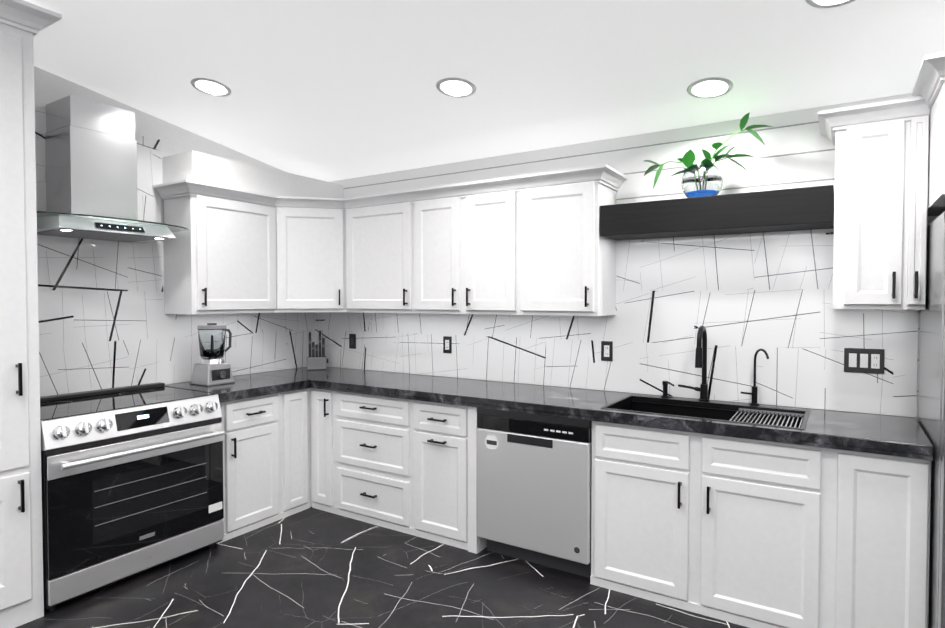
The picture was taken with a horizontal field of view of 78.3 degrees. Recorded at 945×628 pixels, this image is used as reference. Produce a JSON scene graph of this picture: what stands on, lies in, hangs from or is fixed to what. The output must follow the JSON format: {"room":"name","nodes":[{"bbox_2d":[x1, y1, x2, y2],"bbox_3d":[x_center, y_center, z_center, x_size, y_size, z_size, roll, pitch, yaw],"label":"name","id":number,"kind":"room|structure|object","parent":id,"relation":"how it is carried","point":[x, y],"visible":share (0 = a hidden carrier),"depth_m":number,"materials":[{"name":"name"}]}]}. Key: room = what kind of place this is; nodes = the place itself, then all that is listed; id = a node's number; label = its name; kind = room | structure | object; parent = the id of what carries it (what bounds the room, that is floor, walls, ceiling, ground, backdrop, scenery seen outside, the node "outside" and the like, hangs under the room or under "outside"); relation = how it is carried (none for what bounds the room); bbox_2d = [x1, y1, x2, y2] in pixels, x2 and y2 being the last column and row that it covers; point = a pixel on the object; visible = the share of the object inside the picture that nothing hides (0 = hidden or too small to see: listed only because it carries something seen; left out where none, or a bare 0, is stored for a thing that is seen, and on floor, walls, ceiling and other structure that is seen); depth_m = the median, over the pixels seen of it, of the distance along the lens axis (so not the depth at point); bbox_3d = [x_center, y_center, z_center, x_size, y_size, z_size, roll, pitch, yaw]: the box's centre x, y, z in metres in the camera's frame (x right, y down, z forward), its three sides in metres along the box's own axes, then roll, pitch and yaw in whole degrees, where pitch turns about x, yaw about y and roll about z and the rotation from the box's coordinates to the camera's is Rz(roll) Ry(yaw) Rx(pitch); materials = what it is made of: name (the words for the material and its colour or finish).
{"room":"kitchen","nodes":[
{"label":"kitchen","id":0,"kind":"room"},
{"bbox_2d":[34,66,315,396],"bbox_3d":[-2.868,-0.316,2.565,0.106,3.450,5.600,1,2,32],"label":"wall","id":1,"kind":"structure","parent":0,"point":[106,321],"depth_m":3.63,"materials":[{"name":"tile"}]},
{"bbox_2d":[37,95,189,242],"bbox_3d":[-2.066,-0.798,3.238,0.511,0.730,0.903,1,2,32],"label":"range hood","id":2,"kind":"object","parent":1,"relation":"attached to","point":[91,165],"visible":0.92,"depth_m":3.18,"materials":[{"name":"silver metal"}]},
{"bbox_2d":[161,188,276,313],"bbox_3d":[-1.712,-0.391,3.983,0.322,0.771,0.635,1,2,32],"label":"upper cabinet","id":3,"kind":"object","parent":1,"relation":"attached to","point":[226,262],"depth_m":3.79,"materials":[{"name":"white wood"}]},
{"bbox_2d":[162,151,342,197],"bbox_3d":[-1.536,-0.940,4.252,0.335,0.185,1.300,1,2,32],"label":"soffit","id":4,"kind":"structure","parent":1,"relation":"attached to","point":[203,167],"depth_m":3.91,"materials":[{"name":"white paint"}]},
{"bbox_2d":[15,507,748,627],"bbox_3d":[-0.589,1.494,1.165,5.500,0.100,5.800,1,2,32],"label":"floor","id":5,"kind":"structure","parent":0,"point":[310,567],"depth_m":2.93,"materials":[{"name":"tile"}]},
{"bbox_2d":[0,12,43,627],"bbox_3d":[-2.418,0.059,2.575,0.656,2.700,0.613,1,2,32],"label":"tall cabinet","id":6,"kind":"object","parent":5,"relation":"on","point":[22,23],"depth_m":2.59,"materials":[{"name":"white wood"}]},
{"bbox_2d":[40,382,223,610],"bbox_3d":[-1.966,0.925,3.217,0.724,0.937,0.906,1,2,32],"label":"range","id":7,"kind":"object","parent":5,"relation":"on","point":[132,480],"visible":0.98,"depth_m":3.00,"materials":[{"name":"grey metal"}]},
{"bbox_2d":[216,392,283,543],"bbox_3d":[-1.655,0.941,3.845,0.602,0.874,0.473,1,2,32],"label":"base cabinet","id":8,"kind":"object","parent":5,"relation":"on","point":[253,428],"depth_m":3.70,"materials":[{"name":"white wood"}]},
{"bbox_2d":[164,373,307,402],"bbox_3d":[-1.589,0.491,3.918,0.633,0.056,0.690,1,2,32],"label":"countertop","id":9,"kind":"structure","parent":8,"relation":"on","point":[248,385],"depth_m":3.78,"materials":[{"name":"stone"}]},
{"bbox_2d":[190,323,234,385],"bbox_3d":[-1.718,0.261,3.890,0.220,0.401,0.249,1,2,32],"label":"blender","id":10,"kind":"object","parent":9,"relation":"on","point":[212,367],"visible":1,"depth_m":3.81,"materials":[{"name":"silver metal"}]},
{"bbox_2d":[284,388,311,517],"bbox_3d":[-1.456,0.933,4.159,0.602,0.874,0.270,1,2,32],"label":"base cabinet","id":11,"kind":"object","parent":5,"relation":"on","point":[297,403],"depth_m":4.01,"materials":[{"name":"white wood"}]},
{"bbox_2d":[312,388,331,512],"bbox_3d":[-0.880,0.930,4.287,0.218,0.874,0.606,1,2,32],"label":"base cabinet","id":12,"kind":"object","parent":5,"relation":"on","point":[321,398],"depth_m":4.04,"materials":[{"name":"white wood"}]},
{"bbox_2d":[332,390,407,533],"bbox_3d":[-0.504,0.936,4.049,0.672,0.874,0.606,1,2,32],"label":"base cabinet","id":13,"kind":"object","parent":5,"relation":"on","point":[370,432],"depth_m":3.80,"materials":[{"name":"white wood"}]},
{"bbox_2d":[408,399,486,553],"bbox_3d":[-0.016,0.944,3.739,0.484,0.874,0.608,1,2,32],"label":"base cabinet","id":14,"kind":"object","parent":5,"relation":"on","point":[442,438],"depth_m":3.49,"materials":[{"name":"white wood"}]},
{"bbox_2d":[477,407,591,577],"bbox_3d":[0.473,0.954,3.420,0.674,0.868,0.614,1,2,32],"label":"dishwasher","id":15,"kind":"object","parent":5,"relation":"on","point":[534,472],"visible":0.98,"depth_m":3.15,"materials":[{"name":"grey metal"}]},
{"bbox_2d":[590,421,831,627],"bbox_3d":[1.208,0.963,2.965,1.045,0.874,0.606,1,2,32],"label":"base cabinet","id":16,"kind":"object","parent":5,"relation":"on","point":[750,533],"depth_m":2.67,"materials":[{"name":"white wood"}]},
{"bbox_2d":[256,326,932,459],"bbox_3d":[0.214,0.370,3.565,4.056,0.639,0.636,1,2,32],"label":"countertop","id":17,"kind":"structure","parent":16,"relation":"on","point":[899,436],"depth_m":3.07,"materials":[{"name":"stone"}]},
{"bbox_2d":[307,331,327,369],"bbox_3d":[-1.240,0.288,4.651,0.165,0.310,0.084,0,1,-15],"label":"holder","id":18,"kind":"object","parent":17,"relation":"on","point":[315,361],"visible":1,"depth_m":4.62,"materials":[{"name":"grey plastic"}]},
{"bbox_2d":[832,449,930,627],"bbox_3d":[1.792,0.972,2.595,0.337,0.874,0.606,1,2,32],"label":"base cabinet","id":19,"kind":"object","parent":5,"relation":"on","point":[881,503],"depth_m":2.34,"materials":[{"name":"white wood"}]},
{"bbox_2d":[918,211,944,627],"bbox_3d":[2.246,0.520,2.132,0.899,1.800,0.832,1,2,32],"label":"fridge","id":20,"kind":"object","parent":5,"relation":"on","point":[931,414],"visible":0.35,"depth_m":2.23,"materials":[{"name":"silver metal"}]},
{"bbox_2d":[24,0,944,181],"bbox_3d":[-0.589,-1.481,1.093,5.500,0.987,5.800,1,2,32],"label":"ceiling","id":21,"kind":"structure","parent":0,"point":[329,90],"depth_m":2.81,"materials":[{"name":"white paint"}]},
{"bbox_2d":[191,78,231,96],"bbox_3d":[-1.468,-1.274,3.265,0.212,0.035,0.210,1,2,32],"label":"recessed light","id":22,"kind":"object","parent":21,"relation":"in","point":[212,87],"visible":1,"depth_m":3.26,"materials":[{"name":"white plastic"}]},
{"bbox_2d":[436,77,475,97],"bbox_3d":[-0.086,-1.184,3.041,0.212,0.035,0.210,1,2,32],"label":"recessed light","id":23,"kind":"object","parent":21,"relation":"in","point":[456,87],"visible":1,"depth_m":3.04,"materials":[{"name":"white plastic"}]},
{"bbox_2d":[687,77,732,98],"bbox_3d":[1.160,-1.103,2.840,0.212,0.035,0.210,1,2,32],"label":"recessed light","id":24,"kind":"object","parent":21,"relation":"in","point":[709,87],"visible":1,"depth_m":2.83,"materials":[{"name":"white plastic"}]},
{"bbox_2d":[805,0,854,7],"bbox_3d":[1.318,-1.168,2.093,0.212,0.035,0.210,1,2,32],"label":"recessed light","id":25,"kind":"object","parent":21,"relation":"in","point":[825,3],"visible":1,"depth_m":2.17,"materials":[{"name":"white plastic"}]},
{"bbox_2d":[327,93,937,421],"bbox_3d":[0.936,-0.340,3.529,5.500,3.450,0.100,1,2,32],"label":"wall","id":26,"kind":"structure","parent":0,"point":[797,150],"depth_m":3.31,"materials":[{"name":"white paint"}]},
{"bbox_2d":[277,197,344,312],"bbox_3d":[-1.224,-0.402,4.435,0.662,0.771,0.662,1,2,32],"label":"upper cabinet","id":27,"kind":"object","parent":26,"relation":"attached to","point":[310,233],"depth_m":4.21,"materials":[{"name":"white wood"}]},
{"bbox_2d":[273,196,348,203],"bbox_3d":[-1.176,-0.438,4.218,0.341,0.802,0.340,1,2,32],"label":"crown molding","id":28,"kind":"structure","parent":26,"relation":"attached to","point":[331,200],"depth_m":4.16,"materials":[{"name":"white wood"}]},
{"bbox_2d":[345,196,412,312],"bbox_3d":[-0.587,-0.397,4.236,0.628,0.771,0.326,1,2,32],"label":"upper cabinet","id":29,"kind":"object","parent":26,"relation":"attached to","point":[378,233],"depth_m":4.09,"materials":[{"name":"white wood"}]},
{"bbox_2d":[413,184,520,314],"bbox_3d":[0.019,-0.388,3.852,0.808,0.771,0.326,1,2,32],"label":"upper cabinet","id":30,"kind":"object","parent":26,"relation":"attached to","point":[465,243],"depth_m":3.69,"materials":[{"name":"white wood"}]},
{"bbox_2d":[517,172,620,315],"bbox_3d":[0.570,-0.379,3.502,0.497,0.771,0.326,1,2,32],"label":"upper cabinet","id":31,"kind":"object","parent":26,"relation":"attached to","point":[532,244],"depth_m":3.36,"materials":[{"name":"white wood"}]},
{"bbox_2d":[315,228,917,416],"bbox_3d":[0.387,0.005,3.822,4.056,0.914,0.006,1,2,32],"label":"backsplash","id":32,"kind":"structure","parent":26,"relation":"attached to","point":[743,298],"depth_m":3.27,"materials":[{"name":"tile"}]},
{"bbox_2d":[349,334,355,348],"bbox_3d":[-0.967,0.219,4.677,0.072,0.120,0.008,1,2,32],"label":"outlet","id":33,"kind":"object","parent":32,"relation":"attached to","point":[352,341],"visible":1,"depth_m":4.67,"materials":[{"name":"black plastic"}]},
{"bbox_2d":[443,336,451,352],"bbox_3d":[-0.181,0.222,4.179,0.072,0.120,0.008,1,2,32],"label":"electrical outlet","id":34,"kind":"object","parent":32,"relation":"attached to","point":[447,344],"visible":1,"depth_m":4.17,"materials":[{"name":"black plastic"}]},
{"bbox_2d":[601,341,612,360],"bbox_3d":[0.820,0.226,3.545,0.072,0.120,0.008,1,2,32],"label":"electrical outlet","id":35,"kind":"object","parent":32,"relation":"attached to","point":[606,350],"visible":1,"depth_m":3.54,"materials":[{"name":"black plastic"}]},
{"bbox_2d":[844,348,884,373],"bbox_3d":[1.920,0.229,2.848,0.164,0.120,0.008,1,2,32],"label":"outlet","id":36,"kind":"object","parent":32,"relation":"attached to","point":[859,360],"visible":1,"depth_m":2.85,"materials":[{"name":"black plastic"}]},
{"bbox_2d":[600,185,833,240],"bbox_3d":[1.260,-0.517,3.078,1.111,0.170,0.292,1,2,32],"label":"floating shelf","id":37,"kind":"object","parent":26,"relation":"attached to","point":[803,208],"visible":1,"depth_m":2.93,"materials":[{"name":"black wood"}]},
{"bbox_2d":[644,112,772,197],"bbox_3d":[1.220,-0.811,3.059,0.662,0.420,0.210,1,2,32],"label":"potted plant","id":38,"kind":"object","parent":37,"relation":"on","point":[704,177],"visible":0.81,"depth_m":2.99,"materials":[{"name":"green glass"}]},
{"bbox_2d":[830,108,933,309],"bbox_3d":[1.867,-0.441,2.679,0.336,0.836,0.326,1,2,32],"label":"upper cabinet","id":39,"kind":"object","parent":26,"relation":"attached to","point":[889,193],"depth_m":2.54,"materials":[{"name":"white wood"}]},
{"bbox_2d":[922,68,944,215],"bbox_3d":[2.102,-0.665,2.294,0.458,0.439,0.716,1,2,32],"label":"upper cabinet","id":40,"kind":"object","parent":26,"relation":"attached to","point":[935,103],"depth_m":2.29,"materials":[{"name":"white wood"}]}
]}

